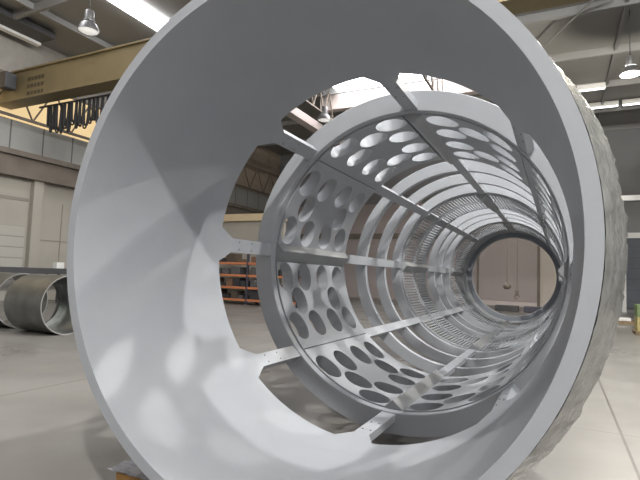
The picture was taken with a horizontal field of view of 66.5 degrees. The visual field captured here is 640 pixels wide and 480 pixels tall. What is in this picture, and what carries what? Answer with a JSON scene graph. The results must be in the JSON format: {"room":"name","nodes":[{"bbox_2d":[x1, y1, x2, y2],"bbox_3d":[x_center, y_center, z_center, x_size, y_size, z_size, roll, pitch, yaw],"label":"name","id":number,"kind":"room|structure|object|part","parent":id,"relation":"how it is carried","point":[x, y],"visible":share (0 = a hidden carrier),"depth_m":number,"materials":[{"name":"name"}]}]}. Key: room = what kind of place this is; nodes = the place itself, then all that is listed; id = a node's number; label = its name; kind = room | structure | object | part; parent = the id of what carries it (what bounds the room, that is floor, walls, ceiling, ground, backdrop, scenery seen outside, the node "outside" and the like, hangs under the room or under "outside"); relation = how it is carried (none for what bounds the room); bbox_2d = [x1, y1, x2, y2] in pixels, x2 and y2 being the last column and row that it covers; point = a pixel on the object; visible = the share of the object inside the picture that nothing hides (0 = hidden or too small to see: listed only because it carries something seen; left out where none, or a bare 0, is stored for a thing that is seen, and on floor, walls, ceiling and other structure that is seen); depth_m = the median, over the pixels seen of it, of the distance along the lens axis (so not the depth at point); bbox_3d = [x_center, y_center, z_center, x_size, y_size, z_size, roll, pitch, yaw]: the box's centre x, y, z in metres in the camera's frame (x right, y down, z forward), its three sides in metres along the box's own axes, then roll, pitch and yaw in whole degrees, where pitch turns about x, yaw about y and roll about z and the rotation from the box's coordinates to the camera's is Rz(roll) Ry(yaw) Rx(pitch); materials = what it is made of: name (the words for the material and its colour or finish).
{"room":"factory hall","nodes":[
{"label":"factory hall","id":0,"kind":"room"},
{"bbox_2d":[0,116,268,299],"bbox_3d":[-12.550,-1.229,18.499,0.300,7.100,42.000,0,-5,26],"label":"wall","id":1,"kind":"structure","parent":0,"point":[13,212],"depth_m":20.46,"materials":[{"name":"beige paint"}]},
{"bbox_2d":[0,224,24,301],"bbox_3d":[-13.164,0.710,16.837,0.100,2.950,5.800,0,-5,26],"label":"door","id":2,"kind":"structure","parent":1,"relation":"in","point":[11,237],"depth_m":19.00,"materials":[{"name":"white metal"}]},
{"bbox_2d":[0,194,66,299],"bbox_3d":[-11.579,0.427,20.109,0.030,4.100,14.000,0,-5,26],"label":"trim","id":3,"kind":"structure","parent":1,"relation":"attached to","point":[1,195],"depth_m":19.70,"materials":[{"name":"grey metal"}]},
{"bbox_2d":[24,180,43,267],"bbox_3d":[-11.620,0.025,19.774,0.250,4.850,0.400,0,-5,26],"label":"trim","id":4,"kind":"structure","parent":1,"relation":"attached to","point":[37,187],"depth_m":19.73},
{"bbox_2d":[0,99,99,141],"bbox_3d":[-14.629,-6.068,14.367,0.200,1.800,32.000,0,-5,26],"label":"window","id":5,"kind":"structure","parent":1,"relation":"in","point":[42,117],"depth_m":20.45,"materials":[{"name":"yellow"}]},
{"bbox_2d":[0,146,263,213],"bbox_3d":[-12.150,-3.023,18.465,0.550,1.000,42.000,0,-5,26],"label":"beam","id":6,"kind":"structure","parent":1,"relation":"attached to","point":[15,163],"depth_m":19.87,"materials":[{"name":"metal"}]},
{"bbox_2d":[0,0,588,133],"bbox_3d":[0.230,-4.918,12.424,31.400,2.780,1.728,0,-5,26],"label":"crane","id":7,"kind":"object","parent":6,"relation":"on","point":[99,71],"visible":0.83,"depth_m":17.14,"materials":[{"name":"yellow metal"}]},
{"bbox_3d":[-7.771,-5.064,17.231,6.600,0.057,0.057,0,-5,26],"label":"festoon rail","id":8,"kind":"part","parent":7,"relation":"part of","materials":[{"name":"grey metal"}]},
{"bbox_2d":[0,30,280,196],"bbox_3d":[-12.407,-6.522,18.905,0.200,3.520,42.000,0,-5,26],"label":"wall","id":9,"kind":"structure","parent":0,"point":[16,53],"depth_m":21.08,"materials":[{"name":"grey metal"}]},
{"bbox_2d":[219,221,285,302],"bbox_3d":[-5.072,1.065,25.020,7.400,4.000,0.200,0,-5,26],"label":"wall partition","id":10,"kind":"structure","parent":0,"point":[244,230],"depth_m":24.37,"materials":[{"name":"beige paint"}]},
{"bbox_2d":[223,213,286,221],"bbox_3d":[-4.972,-1.107,25.111,7.500,0.350,0.500,0,-5,26],"label":"trim","id":11,"kind":"structure","parent":10,"relation":"attached to","point":[258,216],"depth_m":24.27,"materials":[{"name":"beige metal"}]},
{"bbox_2d":[0,294,639,479],"bbox_3d":[1.891,2.421,11.269,32.600,0.200,42.300,0,-5,26],"label":"floor","id":12,"kind":"structure","parent":0,"point":[53,426],"depth_m":5.16,"materials":[{"name":"concrete"}]},
{"bbox_2d":[0,272,47,327],"bbox_3d":[-7.243,1.381,11.366,1.006,1.248,1.248,0,-5,26],"label":"cylinder","id":13,"kind":"object","parent":12,"relation":"on","point":[4,276],"visible":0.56,"depth_m":11.26,"materials":[{"name":"grey metal"}]},
{"bbox_2d":[0,267,66,302],"bbox_3d":[-11.129,1.666,17.878,0.900,1.340,8.800,0,-5,26],"label":"workbench","id":14,"kind":"object","parent":12,"relation":"on","point":[58,271],"visible":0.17,"depth_m":18.07,"materials":[{"name":"grey metal"}]},
{"bbox_2d":[0,267,66,273],"bbox_3d":[-11.109,1.107,17.918,0.900,0.220,8.800,0,-5,26],"label":"countertop","id":15,"kind":"structure","parent":14,"relation":"on","point":[29,270],"depth_m":18.02,"materials":[{"name":"grey metal"}]},
{"bbox_2d":[52,262,63,268],"bbox_3d":[-10.332,1.003,19.279,0.260,0.240,0.320,0,-5,26],"label":"box","id":16,"kind":"object","parent":14,"relation":"on","point":[60,265],"visible":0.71,"depth_m":19.18,"materials":[{"name":"white cardboard"}]},
{"bbox_2d":[4,274,73,334],"bbox_3d":[-5.850,1.373,10.573,1.206,1.248,1.248,0,-5,26],"label":"cylinder","id":17,"kind":"object","parent":12,"relation":"on","point":[23,299],"visible":0.75,"depth_m":10.22,"materials":[{"name":"grey metal"}]},
{"bbox_2d":[116,472,141,479],"bbox_3d":[-0.157,1.516,2.535,2.320,0.195,0.200,0,-5,26],"label":"block","id":18,"kind":"object","parent":12,"relation":"on","point":[119,476],"visible":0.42,"depth_m":2.93,"materials":[{"name":"brown wood"}]},
{"bbox_2d":[107,459,148,479],"bbox_3d":[-0.935,1.406,2.925,0.720,0.014,0.230,0,-5,26],"label":"plastic sheet","id":19,"kind":"object","parent":18,"relation":"on","point":[128,467],"visible":0.3,"depth_m":2.97,"materials":[{"name":"grey plastic"}]},
{"bbox_2d":[67,0,627,479],"bbox_3d":[2.842,0.560,8.664,3.051,3.030,14.168,0,-5,26],"label":"drum","id":20,"kind":"object","parent":18,"relation":"on","point":[164,365],"visible":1,"depth_m":3.41,"materials":[{"name":"grey paint"}]},
{"bbox_3d":[0.022,0.750,5.656,0.513,0.914,1.736,3,-3,26],"label":"perforated plate","id":21,"kind":"part","parent":20,"relation":"part of","materials":[{"name":"grey paint"}]},
{"bbox_3d":[0.102,-0.335,5.714,0.502,0.976,1.736,3,-3,26],"label":"perforated plate","id":22,"kind":"part","parent":20,"relation":"part of","materials":[{"name":"grey paint"}]},
{"bbox_3d":[0.564,1.406,5.332,0.976,0.502,1.736,3,-3,26],"label":"perforated plate","id":23,"kind":"part","parent":20,"relation":"part of","materials":[{"name":"grey paint"}]},
{"bbox_3d":[0.716,-0.962,5.471,0.914,0.513,1.736,3,-3,26],"label":"perforated plate","id":24,"kind":"part","parent":20,"relation":"part of","materials":[{"name":"grey paint"}]},
{"bbox_3d":[1.540,1.452,4.850,0.914,0.513,1.736,3,-3,26],"label":"perforated plate","id":25,"kind":"part","parent":20,"relation":"part of","materials":[{"name":"grey paint"}]},
{"bbox_3d":[1.692,-0.916,4.989,0.976,0.502,1.736,3,-3,26],"label":"perforated plate","id":26,"kind":"part","parent":20,"relation":"part of","materials":[{"name":"grey paint"}]},
{"bbox_3d":[2.153,0.825,4.606,0.502,0.976,1.736,3,-3,26],"label":"perforated plate","id":27,"kind":"part","parent":20,"relation":"part of","materials":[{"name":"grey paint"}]},
{"bbox_3d":[2.234,-0.260,4.664,0.513,0.914,1.736,3,-3,26],"label":"perforated plate","id":28,"kind":"part","parent":20,"relation":"part of","materials":[{"name":"grey paint"}]},
{"bbox_2d":[219,254,300,307],"bbox_3d":[-3.101,1.701,22.451,5.300,2.500,0.950,0,-5,26],"label":"rack","id":29,"kind":"object","parent":12,"relation":"on","point":[247,263],"visible":0.33,"depth_m":22.07,"materials":[{"name":"orange painted steel"},{"name":"blue painted steel"}]},
{"bbox_2d":[221,288,227,293],"bbox_3d":[-4.701,2.497,23.101,0.340,0.403,0.600,0,-5,26],"label":"storage bin","id":30,"kind":"object","parent":29,"relation":"on","point":[223,290],"visible":0.26,"depth_m":23.09,"materials":[{"name":"black plastic"}]},
{"bbox_2d":[221,268,230,273],"bbox_3d":[-4.290,1.473,22.992,0.420,0.257,0.600,0,-5,26],"label":"storage bin","id":31,"kind":"object","parent":29,"relation":"on","point":[224,270],"visible":0.71,"depth_m":22.72,"materials":[{"name":"grey plastic"}]},
{"bbox_2d":[222,294,230,297],"bbox_3d":[-4.285,2.613,22.887,0.420,0.169,0.600,0,-5,26],"label":"storage bin","id":32,"kind":"object","parent":29,"relation":"on","point":[223,295],"visible":0.51,"depth_m":22.60,"materials":[{"name":"grey plastic"}]},
{"bbox_2d":[226,278,233,285],"bbox_3d":[-4.076,1.970,22.843,0.340,0.361,0.600,0,-5,26],"label":"storage bin","id":33,"kind":"object","parent":29,"relation":"on","point":[229,281],"visible":0.57,"depth_m":22.57,"materials":[{"name":"brown cardboard"}]},
{"bbox_2d":[226,253,241,261],"bbox_3d":[-4.027,0.850,22.920,0.500,0.407,0.600,0,-5,26],"label":"storage bin","id":34,"kind":"object","parent":29,"relation":"on","point":[231,257],"visible":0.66,"depth_m":22.66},
{"bbox_2d":[231,291,243,297],"bbox_3d":[-3.834,2.531,22.674,0.340,0.334,0.600,0,-5,26],"label":"storage bin","id":35,"kind":"object","parent":29,"relation":"on","point":[234,294],"visible":0.79,"depth_m":22.42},
{"bbox_2d":[231,267,245,274],"bbox_3d":[-3.772,1.437,22.742,0.500,0.330,0.600,0,-5,26],"label":"storage bin","id":36,"kind":"object","parent":29,"relation":"on","point":[234,270],"visible":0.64,"depth_m":22.50,"materials":[{"name":"grey plastic"}]},
{"bbox_2d":[233,278,245,285],"bbox_3d":[-3.710,1.959,22.665,0.340,0.382,0.600,0,-5,26],"label":"storage bin","id":37,"kind":"object","parent":29,"relation":"on","point":[236,281],"visible":0.64,"depth_m":22.41,"materials":[{"name":"grey plastic"}]},
{"bbox_2d":[237,259,246,261],"bbox_3d":[-3.583,0.972,22.691,0.260,0.162,0.600,0,-5,26],"label":"storage bin","id":38,"kind":"object","parent":29,"relation":"on","point":[238,260],"visible":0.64,"depth_m":22.45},
{"bbox_2d":[238,295,249,298],"bbox_3d":[-3.521,2.619,22.512,0.260,0.157,0.600,0,-5,26],"label":"storage bin","id":39,"kind":"object","parent":29,"relation":"on","point":[239,296],"visible":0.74,"depth_m":22.27,"materials":[{"name":"grey plastic"}]},
{"bbox_2d":[240,281,249,286],"bbox_3d":[-3.389,2.016,22.502,0.260,0.267,0.600,0,-5,26],"label":"storage bin","id":40,"kind":"object","parent":29,"relation":"on","point":[243,283],"visible":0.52,"depth_m":22.24,"materials":[{"name":"grey plastic"}]},
{"bbox_2d":[250,279,256,286],"bbox_3d":[-2.803,1.979,22.219,0.500,0.342,0.600,0,-5,26],"label":"storage bin","id":41,"kind":"object","parent":29,"relation":"on","point":[253,283],"visible":0.29,"depth_m":21.98,"materials":[{"name":"grey plastic"}]},
{"bbox_2d":[251,267,255,274],"bbox_3d":[-2.819,1.433,22.276,0.420,0.337,0.600,0,-5,26],"label":"storage bin","id":42,"kind":"object","parent":29,"relation":"on","point":[253,269],"visible":0.29,"depth_m":22.04,"materials":[{"name":"grey plastic"}]},
{"bbox_2d":[251,257,255,262],"bbox_3d":[-2.801,0.916,22.314,0.420,0.274,0.600,0,-5,26],"label":"storage bin","id":43,"kind":"object","parent":29,"relation":"on","point":[253,259],"visible":0.29,"depth_m":22.08,"materials":[{"name":"brown cardboard"}]},
{"bbox_2d":[250,290,258,299],"bbox_3d":[-2.821,2.491,22.181,0.500,0.414,0.600,0,-5,26],"label":"storage bin","id":44,"kind":"object","parent":29,"relation":"on","point":[254,295],"visible":0.58,"depth_m":21.91,"materials":[{"name":"grey plastic"}]},
{"bbox_2d":[495,305,518,310],"bbox_3d":[9.434,3.429,24.632,1.100,0.260,0.600,0,-5,26],"label":"bin","id":45,"kind":"object","parent":12,"relation":"on","point":[497,307],"visible":0.99,"depth_m":24.38,"materials":[{"name":"grey metal"}]},
{"bbox_2d":[524,306,541,311],"bbox_3d":[10.647,3.429,24.039,1.100,0.260,0.600,0,-5,26],"label":"bin","id":46,"kind":"object","parent":12,"relation":"on","point":[526,308],"visible":0.51,"depth_m":23.88,"materials":[{"name":"grey plastic"}]},
{"bbox_2d":[619,320,633,324],"bbox_3d":[11.724,3.155,18.733,1.100,0.115,0.800,0,-4,20],"label":"wooden pallet","id":47,"kind":"object","parent":12,"relation":"on","point":[631,322],"visible":0.32,"depth_m":18.39,"materials":[{"name":"brown wood"}]},
{"bbox_2d":[619,317,630,320],"bbox_3d":[11.617,3.028,18.685,0.450,0.120,0.400,0,-5,26],"label":"carton","id":48,"kind":"object","parent":47,"relation":"on","point":[620,318],"visible":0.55,"depth_m":18.51,"materials":[{"name":"white cardboard"}]},
{"bbox_2d":[632,329,639,334],"bbox_3d":[10.022,2.792,14.572,1.100,0.115,0.800,0,-5,26],"label":"wooden pallet","id":49,"kind":"object","parent":12,"relation":"on","point":[634,331],"visible":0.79,"depth_m":14.50,"materials":[{"name":"brown wood"}]},
{"bbox_2d":[634,316,639,330],"bbox_3d":[10.031,2.524,14.592,1.000,0.420,0.700,0,-5,26],"label":"crate","id":50,"kind":"object","parent":49,"relation":"on","point":[636,319],"visible":1,"depth_m":14.51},
{"bbox_2d":[634,304,639,316],"bbox_3d":[10.023,2.135,14.631,0.950,0.360,0.660,0,-5,26],"label":"crate","id":51,"kind":"object","parent":50,"relation":"on","point":[636,306],"visible":1,"depth_m":14.66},
{"bbox_2d":[0,0,639,154],"bbox_3d":[2.274,-8.354,12.052,32.600,0.180,42.300,0,-5,26],"label":"roof structure","id":52,"kind":"structure","parent":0,"point":[116,27],"depth_m":18.68},
{"bbox_2d":[0,24,40,46],"bbox_3d":[-12.317,-8.120,17.441,0.250,0.300,4.800,0,-5,26],"label":"strip light","id":53,"kind":"object","parent":52,"relation":"hanging from","point":[2,27],"depth_m":18.81,"materials":[{"name":"white paint"}]},
{"bbox_2d":[77,0,98,35],"bbox_3d":[-6.733,-7.238,14.349,0.600,2.350,0.600,0,-5,26],"label":"lamp","id":54,"kind":"object","parent":52,"relation":"hanging from","point":[87,26],"visible":1,"depth_m":14.18,"materials":[{"name":"silver metal"}]},
{"bbox_3d":[-6.769,-6.216,14.275,0.540,0.300,0.540,0,-5,26],"label":"bulb","id":55,"kind":"part","parent":54,"relation":"part of","materials":[{"name":"white glass"}]},
{"bbox_2d":[108,0,167,30],"bbox_3d":[-7.307,-8.282,15.450,0.800,0.130,12.000,0,-5,26],"label":"window","id":56,"kind":"structure","parent":52,"relation":"attached to","point":[135,8],"depth_m":17.31,"materials":[{"name":"white glass"}]},
{"bbox_2d":[286,107,358,154],"bbox_3d":[0.770,-5.639,27.232,0.450,0.400,15.400,0,-5,26],"label":"skylight","id":57,"kind":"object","parent":52,"relation":"attached to","point":[296,114],"depth_m":23.90,"materials":[{"name":"white glass"}]},
{"bbox_2d":[318,90,330,122],"bbox_3d":[0.234,-6.452,21.759,0.600,2.350,0.600,0,-5,26],"label":"lamp","id":58,"kind":"object","parent":52,"relation":"hanging from","point":[324,117],"visible":0.97,"depth_m":21.58,"materials":[{"name":"silver metal"}]},
{"bbox_3d":[0.198,-5.431,21.685,0.540,0.300,0.540,0,-5,26],"label":"bulb","id":59,"kind":"part","parent":58,"relation":"part of","materials":[{"name":"white glass"}]},
{"bbox_2d":[12,0,639,158],"bbox_3d":[2.213,-8.124,11.927,32.000,0.300,42.060,0,-5,26],"label":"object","id":60,"kind":"structure","parent":52,"relation":"attached to","point":[41,7],"depth_m":18.63,"materials":[{"name":"silver metal"}]},
{"bbox_2d":[0,6,55,42],"bbox_3d":[-11.816,-8.195,17.203,0.840,0.250,4.800,0,-5,26],"label":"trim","id":61,"kind":"structure","parent":60,"relation":"attached to","point":[24,26],"depth_m":18.37,"materials":[{"name":"grey metal"}]},
{"bbox_2d":[546,0,593,44],"bbox_3d":[8.503,-7.438,15.959,0.065,0.066,4.406,2,-4,-2],"label":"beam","id":62,"kind":"structure","parent":60,"relation":"attached to","point":[591,1],"depth_m":16.48,"materials":[{"name":"silver metal"}]},
{"bbox_2d":[305,74,443,119],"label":"window","id":63,"kind":"structure","parent":52,"relation":"attached to","point":[359,82],"depth_m":22.61,"materials":[{"name":"white"}]},
{"bbox_2d":[320,80,477,112],"bbox_3d":[4.142,-6.947,22.918,9.000,0.880,0.380,0,-5,26],"label":"window","id":64,"kind":"structure","parent":52,"relation":"attached to","point":[344,101],"depth_m":23.59,"materials":[{"name":"white glass"}]},
{"bbox_2d":[503,199,510,288],"bbox_3d":[8.025,-2.655,20.843,0.340,9.500,0.340,0,-5,26],"label":"weight","id":65,"kind":"object","parent":52,"relation":"hanging from","point":[506,285],"visible":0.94,"depth_m":20.51,"materials":[{"name":"metal"}]},
{"bbox_2d":[514,238,519,299],"bbox_3d":[8.368,-2.455,20.657,0.223,9.901,0.100,0,-5,26],"label":"hook","id":66,"kind":"object","parent":52,"relation":"hanging from","point":[516,291],"visible":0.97,"depth_m":20.36,"materials":[{"name":"metal"}]},
{"bbox_2d":[577,82,605,91],"bbox_3d":[12.356,-6.992,22.241,1.150,0.355,0.140,0,-5,26],"label":"strip light","id":67,"kind":"object","parent":52,"relation":"hanging from","point":[598,86],"visible":0.81,"depth_m":22.18,"materials":[{"name":"white paint"}]},
{"bbox_2d":[588,100,618,108],"bbox_3d":[14.055,-6.774,24.406,1.500,0.355,0.140,0,-5,26],"label":"strip light","id":68,"kind":"object","parent":52,"relation":"hanging from","point":[607,104],"visible":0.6,"depth_m":24.28,"materials":[{"name":"white paint"}]},
{"bbox_2d":[620,10,639,77],"bbox_3d":[10.275,-6.550,16.183,0.600,2.250,0.600,0,-5,26],"label":"lamp","id":69,"kind":"object","parent":52,"relation":"hanging from","point":[630,69],"visible":1,"depth_m":16.03,"materials":[{"name":"silver metal"}]},
{"bbox_3d":[10.287,-6.864,16.206,0.028,1.620,0.028,6,-6,-41],"label":"hanger rod","id":70,"kind":"part","parent":69,"relation":"part of","materials":[{"name":"grey metal"}]},
{"bbox_3d":[10.241,-5.579,16.112,0.540,0.300,0.540,0,-5,26],"label":"bulb","id":71,"kind":"part","parent":69,"relation":"part of","materials":[{"name":"white glass"}]},
{"bbox_2d":[622,97,639,105],"bbox_3d":[15.470,-6.774,23.713,1.350,0.355,0.140,0,-5,26],"label":"strip light","id":72,"kind":"object","parent":52,"relation":"hanging from","point":[635,101],"visible":1,"depth_m":23.78,"materials":[{"name":"white paint"}]},
{"bbox_2d":[280,128,639,312],"bbox_3d":[11.286,-1.279,30.461,32.600,10.620,0.300,0,-5,26],"label":"wall","id":73,"kind":"structure","parent":0,"point":[624,144],"depth_m":27.72,"materials":[{"name":"grey paint"}]},
{"bbox_2d":[0,69,278,195],"bbox_3d":[-11.464,-5.498,19.581,0.099,1.642,44.246,0,-5,26],"label":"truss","id":74,"kind":"structure","parent":73,"relation":"attached to","point":[30,120],"depth_m":21.16,"materials":[{"name":"metal"}]},
{"bbox_2d":[286,201,476,302],"bbox_3d":[3.365,0.760,33.954,14.700,6.500,0.060,0,-5,26],"label":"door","id":75,"kind":"structure","parent":73,"relation":"attached to","point":[360,221],"depth_m":33.58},
{"bbox_2d":[300,233,475,238],"bbox_3d":[3.357,-0.270,33.938,14.700,0.350,0.140,0,-5,26],"label":"trim","id":76,"kind":"structure","parent":73,"relation":"attached to","point":[376,235],"depth_m":33.58,"materials":[{"name":"metal"}]},
{"bbox_2d":[479,204,536,301],"bbox_3d":[11.499,0.654,29.897,3.320,6.100,0.110,0,-5,26],"label":"door","id":77,"kind":"structure","parent":73,"relation":"in","point":[493,260],"depth_m":29.73,"materials":[{"name":"beige metal"}]},
{"bbox_2d":[477,229,539,306],"bbox_3d":[11.507,0.753,29.879,3.590,6.500,0.220,0,-5,26],"label":"trim","id":78,"kind":"structure","parent":73,"relation":"attached to","point":[538,247],"depth_m":28.98,"materials":[{"name":"metal"}]},
{"bbox_2d":[482,300,536,306],"bbox_3d":[11.355,3.848,29.602,3.320,0.280,0.250,0,-5,26],"label":"baseboard","id":79,"kind":"structure","parent":73,"relation":"attached to","point":[487,302],"depth_m":29.42,"materials":[{"name":"white"}]},
{"bbox_2d":[540,247,556,306],"bbox_3d":[14.659,0.760,28.425,3.350,6.500,0.060,0,-5,26],"label":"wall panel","id":80,"kind":"structure","parent":73,"relation":"attached to","point":[548,277],"depth_m":28.87,"materials":[{"name":"beige paint"}]},
{"bbox_2d":[621,195,639,200],"bbox_3d":[20.004,-2.338,25.982,8.400,0.300,0.250,0,-5,26],"label":"trim","id":81,"kind":"structure","parent":73,"relation":"attached to","point":[624,197],"depth_m":27.16,"materials":[{"name":"silver metal"}]},
{"bbox_2d":[622,233,639,311],"bbox_3d":[19.857,1.799,25.681,8.400,4.400,0.250,0,-5,26],"label":"trim","id":82,"kind":"structure","parent":73,"relation":"attached to","point":[630,235],"depth_m":26.95,"materials":[{"name":"white paint"}]},
{"bbox_2d":[626,238,639,307],"bbox_3d":[19.202,1.827,26.049,4.900,3.850,0.160,0,-5,26],"label":"door","id":83,"kind":"structure","parent":73,"relation":"in","point":[633,260],"depth_m":26.91,"materials":[{"name":"metal"}]}
]}

